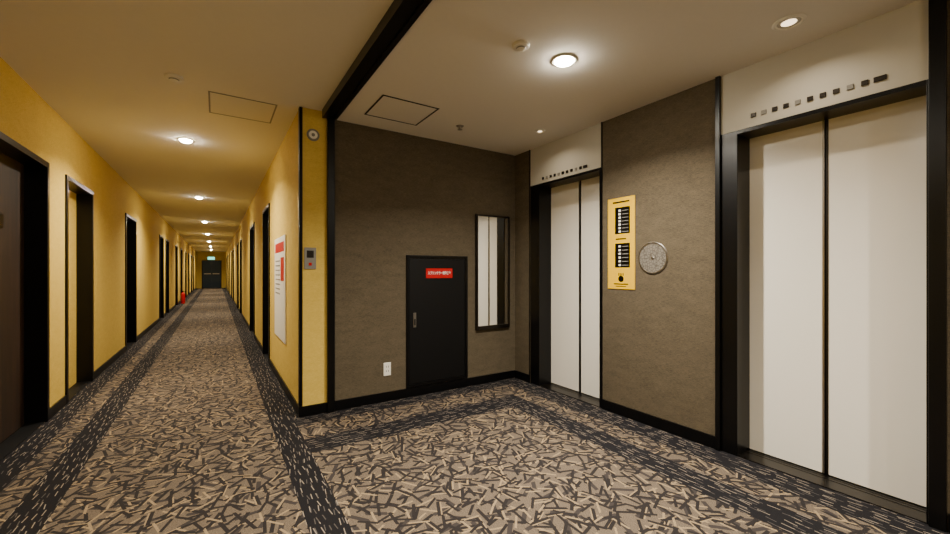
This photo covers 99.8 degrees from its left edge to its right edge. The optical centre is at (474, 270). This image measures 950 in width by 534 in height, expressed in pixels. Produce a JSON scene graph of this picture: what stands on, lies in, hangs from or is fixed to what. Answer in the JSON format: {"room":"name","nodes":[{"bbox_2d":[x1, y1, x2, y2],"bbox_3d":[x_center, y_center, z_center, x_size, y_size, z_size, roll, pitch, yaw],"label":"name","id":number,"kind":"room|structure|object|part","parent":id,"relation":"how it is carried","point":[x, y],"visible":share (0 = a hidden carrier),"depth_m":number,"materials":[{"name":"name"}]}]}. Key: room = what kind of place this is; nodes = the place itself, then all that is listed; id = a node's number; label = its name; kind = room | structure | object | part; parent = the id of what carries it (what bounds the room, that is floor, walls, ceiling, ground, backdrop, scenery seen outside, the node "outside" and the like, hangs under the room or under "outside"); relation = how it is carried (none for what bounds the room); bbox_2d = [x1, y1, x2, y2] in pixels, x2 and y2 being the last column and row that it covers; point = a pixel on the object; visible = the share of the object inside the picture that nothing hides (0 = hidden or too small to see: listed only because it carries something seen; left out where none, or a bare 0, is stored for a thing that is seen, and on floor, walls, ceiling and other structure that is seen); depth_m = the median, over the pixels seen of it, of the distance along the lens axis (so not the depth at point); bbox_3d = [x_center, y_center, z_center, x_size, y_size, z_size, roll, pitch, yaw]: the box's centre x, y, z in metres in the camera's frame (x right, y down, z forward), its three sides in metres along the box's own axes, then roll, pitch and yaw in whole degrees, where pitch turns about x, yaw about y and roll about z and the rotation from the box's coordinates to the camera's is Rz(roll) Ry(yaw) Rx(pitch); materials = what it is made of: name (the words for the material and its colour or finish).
{"room":"hotel elevator lobby","nodes":[
{"label":"hotel elevator lobby","id":0,"kind":"room"},
{"bbox_2d":[0,57,195,406],"bbox_3d":[-9.348,-0.075,12.174,0.180,2.550,36.600,0,0,-33],"label":"wall","id":1,"kind":"structure","parent":0,"point":[26,118],"depth_m":4.55,"materials":[{"name":"yellow paint"}]},
{"bbox_2d":[0,152,23,442],"bbox_3d":[-3.291,0.185,2.736,0.040,2.021,0.880,0,0,-33],"label":"leaf","id":2,"kind":"object","parent":1,"relation":"attached to","point":[11,171],"visible":1,"depth_m":2.91,"materials":[{"name":"brown wood"}]},
{"bbox_2d":[0,213,3,227],"bbox_3d":[-3.271,-0.350,2.749,0.007,0.100,0.120,0,0,-33],"label":"number plate","id":3,"kind":"object","parent":2,"relation":"attached to","point":[1,214],"visible":1,"depth_m":2.77,"materials":[{"name":"metal"}]},
{"bbox_2d":[0,131,47,166],"bbox_3d":[-3.238,-0.848,2.770,0.175,0.045,0.880,0,0,-33],"label":"lintel","id":4,"kind":"object","parent":1,"relation":"attached to","point":[9,147],"visible":0.79,"depth_m":2.83,"materials":[{"name":"black paint"}]},
{"bbox_2d":[24,162,49,424],"bbox_3d":[-3.489,0.165,3.158,0.175,2.069,0.045,0,0,-33],"label":"door frame","id":5,"kind":"structure","parent":1,"relation":"attached to","point":[36,178],"depth_m":3.15,"materials":[{"name":"black paint"}]},
{"bbox_2d":[65,174,68,403],"bbox_3d":[-3.758,0.165,3.574,0.175,2.069,0.045,0,0,-33],"label":"door frame","id":6,"kind":"structure","parent":1,"relation":"attached to","point":[66,175],"depth_m":3.61,"materials":[{"name":"black paint"}]},
{"bbox_2d":[69,190,75,387],"bbox_3d":[-4.054,0.185,3.915,0.040,2.021,0.850,0,0,-33],"label":"leaf","id":7,"kind":"object","parent":1,"relation":"attached to","point":[72,196],"visible":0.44,"depth_m":4.17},
{"bbox_2d":[69,176,92,194],"bbox_3d":[-4.002,-0.848,3.949,0.175,0.045,0.850,0,0,-33],"label":"lintel","id":8,"kind":"object","parent":1,"relation":"attached to","point":[75,186],"visible":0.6,"depth_m":4.05,"materials":[{"name":"black paint"}]},
{"bbox_2d":[76,192,93,382],"bbox_3d":[-4.245,0.165,4.325,0.175,2.069,0.045,0,0,-33],"label":"door frame","id":9,"kind":"structure","parent":1,"relation":"attached to","point":[84,203],"depth_m":4.32,"materials":[{"name":"black paint"}]},
{"bbox_2d":[50,287,196,418],"bbox_3d":[-9.267,1.157,12.227,0.012,0.084,36.600,0,0,-33],"label":"baseboard","id":10,"kind":"structure","parent":1,"relation":"attached to","point":[62,402],"depth_m":4.91,"materials":[{"name":"black paint"}]},
{"bbox_2d":[125,213,126,350],"bbox_3d":[-5.297,0.165,5.949,0.175,2.069,0.045,0,0,-33],"label":"door frame","id":11,"kind":"structure","parent":1,"relation":"attached to","point":[125,213],"depth_m":5.99,"materials":[{"name":"black paint"}]},
{"bbox_2d":[127,214,135,221],"bbox_3d":[-5.543,-0.848,6.329,0.175,0.045,0.860,0,0,-33],"label":"lintel","id":12,"kind":"object","parent":1,"relation":"attached to","point":[129,218],"visible":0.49,"depth_m":6.42,"materials":[{"name":"black paint"}]},
{"bbox_2d":[127,219,136,342],"bbox_3d":[-5.788,0.165,6.709,0.175,2.069,0.045,0,0,-33],"label":"door frame","id":13,"kind":"structure","parent":1,"relation":"attached to","point":[131,226],"depth_m":6.71,"materials":[{"name":"black paint"}]},
{"bbox_2d":[159,235,159,317],"bbox_3d":[-7.606,0.165,9.517,0.175,2.069,0.045,0,0,-33],"label":"door frame","id":14,"kind":"structure","parent":1,"relation":"attached to","point":[159,235],"depth_m":9.54,"materials":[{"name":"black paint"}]},
{"bbox_2d":[160,239,163,317],"bbox_3d":[-8.071,0.165,10.234,0.175,2.069,0.045,0,0,-33],"label":"door frame","id":15,"kind":"structure","parent":1,"relation":"attached to","point":[161,240],"depth_m":10.24,"materials":[{"name":"black paint"}]},
{"bbox_2d":[165,239,165,312],"bbox_3d":[-8.367,0.165,10.692,0.175,2.069,0.045,0,0,-33],"label":"door frame","id":16,"kind":"structure","parent":1,"relation":"attached to","point":[165,239],"depth_m":10.71,"materials":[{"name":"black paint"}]},
{"bbox_2d":[166,242,168,312],"bbox_3d":[-8.832,0.165,11.409,0.175,2.069,0.045,0,0,-33],"label":"door frame","id":17,"kind":"structure","parent":1,"relation":"attached to","point":[167,243],"depth_m":11.42,"materials":[{"name":"black paint"}]},
{"bbox_2d":[175,245,175,303],"bbox_3d":[-10.052,0.165,13.294,0.175,2.069,0.045,0,0,-33],"label":"door frame","id":18,"kind":"structure","parent":1,"relation":"attached to","point":[175,245],"depth_m":13.32,"materials":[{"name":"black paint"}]},
{"bbox_2d":[176,247,177,304],"bbox_3d":[-10.517,0.165,14.012,0.175,2.069,0.045,0,0,-33],"label":"door frame","id":19,"kind":"structure","parent":1,"relation":"attached to","point":[176,247],"depth_m":14.03,"materials":[{"name":"black paint"}]},
{"bbox_2d":[180,248,180,299],"bbox_3d":[-11.302,0.165,15.225,0.175,2.069,0.045,0,0,-33],"label":"door frame","id":20,"kind":"structure","parent":1,"relation":"attached to","point":[180,248],"depth_m":15.25,"materials":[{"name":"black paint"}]},
{"bbox_2d":[181,249,182,292],"bbox_3d":[-11.767,0.165,15.942,0.175,2.069,0.045,0,0,-33],"label":"door frame","id":21,"kind":"structure","parent":1,"relation":"attached to","point":[182,249],"depth_m":15.95,"materials":[{"name":"black paint"}]},
{"bbox_2d":[185,253,186,296],"bbox_3d":[-13.235,0.165,18.209,0.175,2.069,0.045,0,0,-33],"label":"door frame","id":22,"kind":"structure","parent":1,"relation":"attached to","point":[185,253],"depth_m":18.23,"materials":[{"name":"black paint"}]},
{"bbox_2d":[188,255,188,294],"bbox_3d":[-14.485,0.165,20.139,0.175,2.069,0.045,0,0,-33],"label":"door frame","id":23,"kind":"structure","parent":1,"relation":"attached to","point":[188,255],"depth_m":20.15,"materials":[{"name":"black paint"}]},
{"bbox_2d":[191,256,191,291],"bbox_3d":[-15.952,0.165,22.406,0.175,2.069,0.045,0,0,-33],"label":"door frame","id":24,"kind":"structure","parent":1,"relation":"attached to","point":[191,256],"depth_m":22.42,"materials":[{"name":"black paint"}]},
{"bbox_2d":[193,257,193,290],"bbox_3d":[-17.202,0.165,24.336,0.175,2.069,0.045,0,0,-33],"label":"door frame","id":25,"kind":"structure","parent":1,"relation":"attached to","point":[193,257],"depth_m":24.35,"materials":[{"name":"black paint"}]},
{"bbox_2d":[196,251,225,287],"bbox_3d":[-18.538,-0.075,28.115,1.720,2.550,0.150,0,0,-33],"label":"wall","id":26,"kind":"structure","parent":0,"point":[200,256],"depth_m":27.87,"materials":[{"name":"yellow paint"}]},
{"bbox_2d":[203,261,211,287],"bbox_3d":[-18.722,0.248,27.965,0.528,1.896,0.040,0,0,-33],"label":"leaf","id":27,"kind":"object","parent":26,"relation":"attached to","point":[207,265],"visible":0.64,"depth_m":27.96,"materials":[{"name":"black metal"}]},
{"bbox_2d":[202,260,221,287],"bbox_3d":[-18.494,0.225,28.102,1.160,1.949,0.120,0,0,-33],"label":"frame","id":28,"kind":"object","parent":26,"relation":"attached to","point":[202,260],"visible":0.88,"depth_m":28.06,"materials":[{"name":"black paint"}]},
{"bbox_2d":[212,261,220,287],"bbox_3d":[-18.276,0.248,28.255,0.528,1.896,0.040,0,0,-33],"label":"leaf","id":29,"kind":"object","parent":26,"relation":"attached to","point":[216,265],"visible":0.86,"depth_m":28.25,"materials":[{"name":"black metal"}]},
{"bbox_2d":[226,112,297,402],"bbox_3d":[-9.563,-0.075,16.002,0.180,2.550,29.940,0,0,-33],"label":"wall","id":30,"kind":"structure","parent":0,"point":[278,187],"depth_m":4.42,"materials":[{"name":"yellow paint"}]},
{"bbox_2d":[226,258,226,288],"bbox_3d":[-16.126,0.165,26.105,0.175,2.069,0.045,0,0,-33],"label":"door frame","id":31,"kind":"structure","parent":30,"relation":"attached to","point":[226,258],"depth_m":26.04,"materials":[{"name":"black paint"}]},
{"bbox_2d":[229,254,229,292],"bbox_3d":[-12.509,0.165,20.519,0.175,2.069,0.045,0,0,-33],"label":"door frame","id":32,"kind":"structure","parent":30,"relation":"attached to","point":[229,254],"depth_m":20.46,"materials":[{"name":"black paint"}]},
{"bbox_2d":[231,252,231,297],"bbox_3d":[-10.800,0.165,17.879,0.175,2.069,0.045,0,0,-33],"label":"door frame","id":33,"kind":"structure","parent":30,"relation":"attached to","point":[231,252],"depth_m":17.82,"materials":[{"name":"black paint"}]},
{"bbox_2d":[233,250,233,300],"bbox_3d":[-9.604,0.165,16.033,0.175,2.069,0.045,0,0,-33],"label":"door frame","id":34,"kind":"structure","parent":30,"relation":"attached to","point":[233,250],"depth_m":15.98,"materials":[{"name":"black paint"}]},
{"bbox_2d":[237,245,237,308],"bbox_3d":[-7.538,0.165,12.843,0.175,2.069,0.045,0,0,-33],"label":"door frame","id":35,"kind":"structure","parent":30,"relation":"attached to","point":[237,245],"depth_m":12.78,"materials":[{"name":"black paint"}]},
{"bbox_2d":[238,242,238,307],"bbox_3d":[-7.074,0.165,12.125,0.175,2.069,0.045,0,0,-33],"label":"door frame","id":36,"kind":"structure","parent":30,"relation":"attached to","point":[238,242],"depth_m":12.06,"materials":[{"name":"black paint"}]},
{"bbox_2d":[240,242,240,312],"bbox_3d":[-6.614,0.165,11.416,0.175,2.069,0.045,0,0,-33],"label":"door frame","id":37,"kind":"structure","parent":30,"relation":"attached to","point":[240,242],"depth_m":11.36,"materials":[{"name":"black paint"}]},
{"bbox_2d":[241,238,241,312],"bbox_3d":[-6.150,0.165,10.698,0.175,2.069,0.045,0,0,-33],"label":"door frame","id":38,"kind":"structure","parent":30,"relation":"attached to","point":[241,238],"depth_m":10.63,"materials":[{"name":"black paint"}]},
{"bbox_2d":[250,230,253,330],"bbox_3d":[-4.440,0.165,8.058,0.175,2.069,0.045,0,0,-33],"label":"door frame","id":39,"kind":"structure","parent":30,"relation":"attached to","point":[251,231],"depth_m":8.01,"materials":[{"name":"black paint"}]},
{"bbox_2d":[254,222,254,333],"bbox_3d":[-3.867,0.165,7.173,0.175,2.069,0.045,0,0,-33],"label":"door frame","id":40,"kind":"structure","parent":30,"relation":"attached to","point":[254,222],"depth_m":7.11,"materials":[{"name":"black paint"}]},
{"bbox_2d":[225,287,296,411],"bbox_3d":[-9.644,1.157,15.950,0.012,0.084,29.940,0,0,-33],"label":"baseboard","id":41,"kind":"structure","parent":30,"relation":"attached to","point":[282,383],"depth_m":4.40,"materials":[{"name":"black paint"}]},
{"bbox_2d":[262,211,267,353],"bbox_3d":[-3.000,0.165,5.834,0.175,2.069,0.045,0,0,-33],"label":"door frame","id":42,"kind":"structure","parent":30,"relation":"attached to","point":[264,216],"depth_m":5.79,"materials":[{"name":"black paint"}]},
{"bbox_2d":[263,205,267,213],"bbox_3d":[-2.787,-0.848,5.504,0.175,0.045,0.740,0,0,-33],"label":"lintel","id":43,"kind":"object","parent":30,"relation":"attached to","point":[265,211],"visible":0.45,"depth_m":5.55,"materials":[{"name":"black paint"}]},
{"bbox_2d":[268,203,269,363],"bbox_3d":[-2.573,0.165,5.175,0.175,2.069,0.045,0,0,-33],"label":"door frame","id":44,"kind":"structure","parent":30,"relation":"attached to","point":[268,203],"depth_m":5.13,"materials":[{"name":"black paint"}]},
{"bbox_2d":[275,234,285,343],"bbox_3d":[-2.084,0.180,4.273,0.013,1.080,0.840,0,0,-33],"label":"notice board","id":45,"kind":"object","parent":30,"relation":"attached to","point":[280,243],"visible":1,"depth_m":4.18,"materials":[{"name":"white paper"}]},
{"bbox_2d":[303,107,514,405],"bbox_3d":[-0.504,-0.075,3.962,2.300,2.550,0.120,0,0,-33],"label":"wall","id":46,"kind":"structure","parent":0,"point":[398,195],"depth_m":3.65,"materials":[{"name":"brown paint"}]},
{"bbox_2d":[298,106,302,406],"bbox_3d":[-1.444,-0.117,3.308,0.024,2.463,0.056,0,0,-33],"label":"trim","id":47,"kind":"structure","parent":46,"relation":"attached to","point":[300,109],"depth_m":3.29,"materials":[{"name":"black paint"}]},
{"bbox_2d":[304,247,315,268],"bbox_3d":[-1.370,-0.105,3.324,0.094,0.180,0.010,0,0,-33],"label":"plate","id":48,"kind":"object","parent":46,"relation":"attached to","point":[307,261],"visible":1,"depth_m":3.32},
{"bbox_2d":[307,250,313,257],"bbox_3d":[-1.367,-0.140,3.319,0.054,0.060,0.002,0,0,-33],"label":"screen","id":49,"kind":"object","parent":48,"relation":"attached to","point":[310,254],"visible":1,"depth_m":3.32,"materials":[{"name":"glass"}]},
{"bbox_2d":[307,129,318,140],"bbox_3d":[-1.348,-1.135,3.333,0.100,0.100,0.018,0,0,-33],"label":"wall speaker","id":50,"kind":"object","parent":46,"relation":"attached to","point":[312,134],"visible":1,"depth_m":3.33,"materials":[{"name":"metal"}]},
{"bbox_2d":[327,118,334,412],"bbox_3d":[-1.226,-0.051,3.402,0.060,2.499,0.034,0,0,-33],"label":"trim","id":51,"kind":"structure","parent":46,"relation":"attached to","point":[330,122],"depth_m":3.38,"materials":[{"name":"black paint"}]},
{"bbox_2d":[384,362,390,375],"bbox_3d":[-0.809,0.904,3.687,0.070,0.120,0.009,0,0,-33],"label":"wall outlet","id":52,"kind":"object","parent":46,"relation":"attached to","point":[387,366],"visible":1,"depth_m":3.69,"materials":[{"name":"white plastic"}]},
{"bbox_2d":[296,370,514,417],"bbox_3d":[-0.528,1.157,3.940,2.261,0.084,0.132,0,0,-33],"label":"baseboard","id":53,"kind":"structure","parent":46,"relation":"attached to","point":[314,409],"depth_m":3.76,"materials":[{"name":"black paint"}]},
{"bbox_2d":[409,259,464,383],"bbox_3d":[-0.365,0.479,3.972,0.615,1.196,0.014,0,0,-33],"label":"leaf","id":54,"kind":"object","parent":46,"relation":"attached to","point":[437,340],"depth_m":3.96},
{"bbox_3d":[-0.576,0.470,3.829,0.030,0.140,0.004,0,0,-33],"label":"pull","id":55,"kind":"part","parent":54,"relation":"part of","materials":[{"name":"silver metal"}]},
{"bbox_2d":[426,268,451,277],"bbox_3d":[-0.353,0.022,3.971,0.294,0.095,0.006,0,0,-33],"label":"door sign","id":56,"kind":"object","parent":54,"relation":"attached to","point":[430,272],"visible":1,"depth_m":3.96,"materials":[{"name":"plastic"}]},
{"bbox_2d":[406,255,467,387],"bbox_3d":[-0.365,0.479,3.971,0.681,1.262,0.016,0,0,-33],"label":"frame","id":57,"kind":"object","parent":46,"relation":"attached to","point":[408,385],"visible":1,"depth_m":3.93,"materials":[{"name":"black paint"}]},
{"bbox_2d":[475,214,509,329],"bbox_3d":[0.193,0.011,4.321,0.438,1.222,0.034,0,0,-33],"label":"wall mirror","id":58,"kind":"object","parent":46,"relation":"attached to","point":[492,232],"visible":1,"depth_m":4.31,"materials":[{"name":"mirror"}]},
{"bbox_2d":[0,0,918,251],"bbox_3d":[-7.577,-1.375,13.321,4.440,0.150,36.600,0,0,-33],"label":"ceiling","id":59,"kind":"structure","parent":0,"point":[101,65],"depth_m":2.56,"materials":[{"name":"paint"}]},
{"bbox_2d":[164,73,183,81],"bbox_3d":[-2.092,-1.336,2.780,0.110,0.028,0.110,0,0,-33],"label":"smoke detector","id":60,"kind":"object","parent":59,"relation":"attached to","point":[170,76],"visible":1,"depth_m":2.76,"materials":[{"name":"white plastic"}]},
{"bbox_2d":[177,137,194,142],"bbox_3d":[-2.974,-1.336,4.114,0.146,0.028,0.146,0,0,-33],"label":"recessed light","id":61,"kind":"object","parent":59,"relation":"in","point":[186,140],"depth_m":4.09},
{"bbox_2d":[208,91,277,123],"bbox_3d":[-1.932,-1.348,3.324,0.470,0.004,0.480,0,0,-33],"label":"access hatch","id":62,"kind":"object","parent":59,"relation":"in","point":[222,104],"depth_m":3.30,"materials":[{"name":"paint"}]},
{"bbox_2d":[322,0,431,119],"bbox_3d":[0.536,-1.316,0.648,0.115,0.068,6.505,0,0,-33],"label":"trim","id":63,"kind":"structure","parent":59,"relation":"attached to","point":[401,15],"depth_m":2.35,"materials":[{"name":"black paint"}]},
{"bbox_2d":[364,95,438,125],"bbox_3d":[-0.601,-1.298,3.256,0.470,0.003,0.440,0,0,-33],"label":"access hatch","id":64,"kind":"object","parent":59,"relation":"in","point":[386,107],"depth_m":3.23,"materials":[{"name":"white paint"}]},
{"bbox_2d":[512,40,529,51],"bbox_3d":[0.264,-1.286,2.300,0.100,0.028,0.100,0,0,-33],"label":"smoke detector","id":65,"kind":"object","parent":59,"relation":"attached to","point":[520,45],"visible":1,"depth_m":2.28,"materials":[{"name":"white plastic"}]},
{"bbox_2d":[534,129,545,133],"bbox_3d":[0.603,-1.295,3.714,0.106,0.008,0.106,0,0,-33],"label":"recessed light","id":66,"kind":"object","parent":59,"relation":"in","point":[538,131],"depth_m":3.70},
{"bbox_2d":[551,53,576,66],"bbox_3d":[0.549,-1.286,2.464,0.156,0.027,0.156,0,0,-33],"label":"recessed light","id":67,"kind":"object","parent":59,"relation":"in","point":[565,59],"depth_m":2.43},
{"bbox_2d":[772,13,806,30],"bbox_3d":[1.638,-1.295,2.088,0.146,0.008,0.146,0,0,-33],"label":"recessed light","id":68,"kind":"object","parent":59,"relation":"in","point":[787,22],"depth_m":2.08,"materials":[{"name":"white plastic"}]},
{"bbox_2d":[0,288,949,533],"bbox_3d":[-7.602,1.200,13.305,4.500,0.001,36.600,0,0,-33],"label":"floor","id":69,"kind":"structure","parent":0,"point":[192,429],"depth_m":2.43,"materials":[{"name":"carpet"}]},
{"bbox_2d":[0,421,44,460],"bbox_3d":[-3.223,1.196,2.780,0.110,0.005,0.880,0,0,-33],"label":"threshold","id":70,"kind":"object","parent":69,"relation":"on","point":[7,446],"visible":1,"depth_m":2.85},
{"bbox_2d":[69,381,90,399],"bbox_3d":[-3.987,1.196,3.959,0.110,0.005,0.850,0,0,-33],"label":"threshold","id":71,"kind":"object","parent":69,"relation":"on","point":[78,386],"visible":0.57,"depth_m":4.07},
{"bbox_2d":[127,342,134,348],"bbox_3d":[-5.528,1.196,6.338,0.110,0.005,0.860,0,0,-33],"label":"threshold","id":72,"kind":"object","parent":69,"relation":"on","point":[129,344],"visible":0.29,"depth_m":6.50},
{"bbox_2d":[181,291,185,303],"bbox_3d":[-10.748,0.965,14.723,0.129,0.469,0.129,0,0,12],"label":"fire extinguisher","id":73,"kind":"object","parent":69,"relation":"on","point":[183,295],"visible":1,"depth_m":14.68,"materials":[{"name":"red metal"}]},
{"bbox_2d":[515,0,949,530],"bbox_3d":[2.288,-0.050,1.803,0.140,2.500,6.540,0,0,-33],"label":"wall","id":74,"kind":"structure","parent":0,"point":[659,335],"depth_m":2.91,"materials":[{"name":"brown paint"}]},
{"bbox_2d":[529,150,529,374],"bbox_3d":[0.587,-0.051,4.295,0.006,2.499,0.012,0,0,-33],"label":"trim","id":75,"kind":"structure","parent":74,"relation":"attached to","point":[529,150],"depth_m":4.29,"materials":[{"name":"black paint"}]},
{"bbox_2d":[530,184,550,385],"bbox_3d":[0.728,0.145,4.295,0.229,2.108,0.139,0,0,-33],"label":"door frame","id":76,"kind":"structure","parent":74,"relation":"attached to","point":[540,197],"depth_m":4.23,"materials":[{"name":"black paint"}]},
{"bbox_2d":[542,165,586,179],"bbox_3d":[0.856,-0.955,3.884,0.008,0.026,0.598,0,0,-33],"label":"indicator","id":77,"kind":"object","parent":74,"relation":"attached to","point":[584,166],"visible":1,"depth_m":3.84,"materials":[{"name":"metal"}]},
{"bbox_2d":[539,383,598,406],"bbox_3d":[0.965,1.196,3.901,0.199,0.007,0.780,0,0,-33],"label":"sill","id":78,"kind":"structure","parent":74,"relation":"attached to","point":[575,394],"depth_m":3.90,"materials":[{"name":"metal"}]},
{"bbox_2d":[551,181,579,391],"bbox_3d":[0.932,0.151,4.105,0.034,2.073,0.400,0,0,-33],"label":"panel","id":79,"kind":"object","parent":78,"relation":"on","point":[564,198],"depth_m":4.09,"materials":[{"name":"white metal"}]},
{"bbox_3d":[1.038,0.151,3.941,0.034,2.073,0.010,0,0,-33],"label":"edge","id":80,"kind":"part","parent":79,"relation":"part of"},
{"bbox_2d":[580,176,598,397],"bbox_3d":[1.145,0.151,3.775,0.034,2.073,0.370,0,0,-33],"label":"panel","id":81,"kind":"object","parent":78,"relation":"on","point":[589,187],"depth_m":3.83,"materials":[{"name":"white metal"}]},
{"bbox_3d":[1.048,0.151,3.926,0.034,2.073,0.010,0,0,-33],"label":"edge","id":82,"kind":"part","parent":81,"relation":"part of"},
{"bbox_2d":[539,168,598,187],"bbox_3d":[0.978,-0.897,3.909,0.229,0.024,0.780,0,0,-33],"label":"soffit","id":83,"kind":"structure","parent":74,"relation":"attached to","point":[593,173],"depth_m":3.87,"materials":[{"name":"black paint"}]},
{"bbox_2d":[599,167,600,407],"bbox_3d":[1.196,0.145,3.572,0.229,2.108,0.024,0,0,-33],"label":"door frame","id":84,"kind":"structure","parent":74,"relation":"attached to","point":[600,167],"depth_m":3.51,"materials":[{"name":"black paint"}]},
{"bbox_2d":[601,122,602,407],"bbox_3d":[1.106,-0.051,3.491,0.008,2.499,0.012,0,0,-33],"label":"trim","id":85,"kind":"structure","parent":74,"relation":"attached to","point":[601,122],"depth_m":3.49,"materials":[{"name":"black paint"}]},
{"bbox_2d":[608,195,634,289],"bbox_3d":[1.213,-0.230,3.324,0.008,0.760,0.262,0,0,-33],"label":"control panel","id":86,"kind":"object","parent":74,"relation":"attached to","point":[621,211],"visible":1,"depth_m":3.32,"materials":[{"name":"metal"}]},
{"bbox_2d":[638,242,667,273],"bbox_3d":[1.368,-0.100,3.083,0.012,0.250,0.250,0,0,-33],"label":"plate","id":87,"kind":"object","parent":74,"relation":"attached to","point":[653,256],"visible":1,"depth_m":3.08,"materials":[{"name":"metal"}]},
{"bbox_2d":[715,76,720,450],"bbox_3d":[1.626,-0.051,2.677,0.020,2.499,0.030,0,0,-33],"label":"trim","id":88,"kind":"structure","parent":74,"relation":"attached to","point":[718,78],"depth_m":2.67,"materials":[{"name":"black paint"}]},
{"bbox_2d":[515,370,949,532],"bbox_3d":[2.227,1.157,1.756,0.012,0.084,6.527,0,0,-33],"label":"baseboard","id":89,"kind":"structure","parent":74,"relation":"attached to","point":[708,440],"depth_m":3.04,"materials":[{"name":"black paint"}]},
{"bbox_2d":[721,131,749,455],"bbox_3d":[1.763,0.145,2.696,0.229,2.108,0.109,0,0,-33],"label":"door frame","id":90,"kind":"structure","parent":74,"relation":"attached to","point":[735,148],"depth_m":2.63,"materials":[{"name":"black paint"}]},
{"bbox_2d":[751,74,886,117],"bbox_3d":[1.904,-0.978,2.266,0.008,0.026,0.608,0,0,-33],"label":"indicator","id":91,"kind":"object","parent":74,"relation":"attached to","point":[882,77],"visible":1,"depth_m":2.21,"materials":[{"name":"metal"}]},
{"bbox_2d":[833,88,839,93],"bbox_3d":[1.963,-0.978,2.174,0.008,0.026,0.028,0,0,-33],"label":"lamp","id":92,"kind":"object","parent":91,"relation":"attached to","point":[837,90],"depth_m":2.17,"materials":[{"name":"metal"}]},
{"bbox_2d":[847,84,853,89],"bbox_3d":[1.994,-0.978,2.126,0.008,0.026,0.028,0,0,-33],"label":"lamp","id":93,"kind":"object","parent":91,"relation":"attached to","point":[851,86],"depth_m":2.12,"materials":[{"name":"white plastic"}]},
{"bbox_2d":[861,79,868,85],"bbox_3d":[2.025,-0.978,2.079,0.008,0.026,0.028,0,0,-33],"label":"lamp","id":94,"kind":"object","parent":91,"relation":"attached to","point":[865,82],"depth_m":2.07,"materials":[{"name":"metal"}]},
{"bbox_2d":[873,74,886,82],"bbox_3d":[2.056,-0.978,2.031,0.008,0.026,0.048,0,0,-33],"label":"lamp","id":95,"kind":"object","parent":91,"relation":"attached to","point":[879,78],"depth_m":2.03,"materials":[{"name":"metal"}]},
{"bbox_2d":[737,449,925,522],"bbox_3d":[2.003,1.196,2.298,0.199,0.007,0.820,0,0,-33],"label":"sill","id":96,"kind":"structure","parent":74,"relation":"attached to","point":[894,504],"depth_m":2.22,"materials":[{"name":"metal"}]},
{"bbox_2d":[750,120,824,472],"bbox_3d":[1.957,0.151,2.521,0.034,2.073,0.393,0,0,-33],"label":"panel","id":97,"kind":"object","parent":96,"relation":"on","point":[786,165],"depth_m":2.50,"materials":[{"name":"white metal"}]},
{"bbox_3d":[2.061,0.151,2.360,0.034,2.073,0.010,0,0,-33],"label":"edge","id":98,"kind":"part","parent":97,"relation":"part of","materials":[{"name":"metal"}]},
{"bbox_2d":[825,121,825,472],"bbox_3d":[2.072,0.151,2.357,0.020,2.073,0.008,0,0,-33],"label":"seal","id":99,"kind":"object","parent":97,"relation":"attached to","point":[825,121],"visible":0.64,"depth_m":2.35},
{"bbox_2d":[826,95,925,506],"bbox_3d":[2.182,0.151,2.174,0.034,2.073,0.417,0,0,-33],"label":"panel","id":100,"kind":"object","parent":96,"relation":"on","point":[877,156],"depth_m":2.16,"materials":[{"name":"white metal"}]},
{"bbox_3d":[2.071,0.151,2.345,0.034,2.073,0.010,0,0,-33],"label":"edge","id":101,"kind":"part","parent":100,"relation":"part of","materials":[{"name":"metal"}]},
{"bbox_2d":[737,80,925,138],"bbox_3d":[2.016,-0.897,2.306,0.229,0.024,0.820,0,0,-33],"label":"soffit","id":102,"kind":"structure","parent":74,"relation":"attached to","point":[917,89],"depth_m":2.21,"materials":[{"name":"black paint"}]},
{"bbox_2d":[926,79,927,523],"bbox_3d":[2.241,0.145,1.958,0.229,2.108,0.009,0,0,-33],"label":"door frame","id":103,"kind":"structure","parent":74,"relation":"attached to","point":[927,79],"depth_m":1.90,"materials":[{"name":"black paint"}]},
{"bbox_2d":[928,0,946,531],"bbox_3d":[2.154,-0.051,1.862,0.020,2.499,0.055,0,0,-33],"label":"trim","id":104,"kind":"structure","parent":74,"relation":"attached to","point":[937,9],"depth_m":1.85,"materials":[{"name":"black paint"}]}
]}

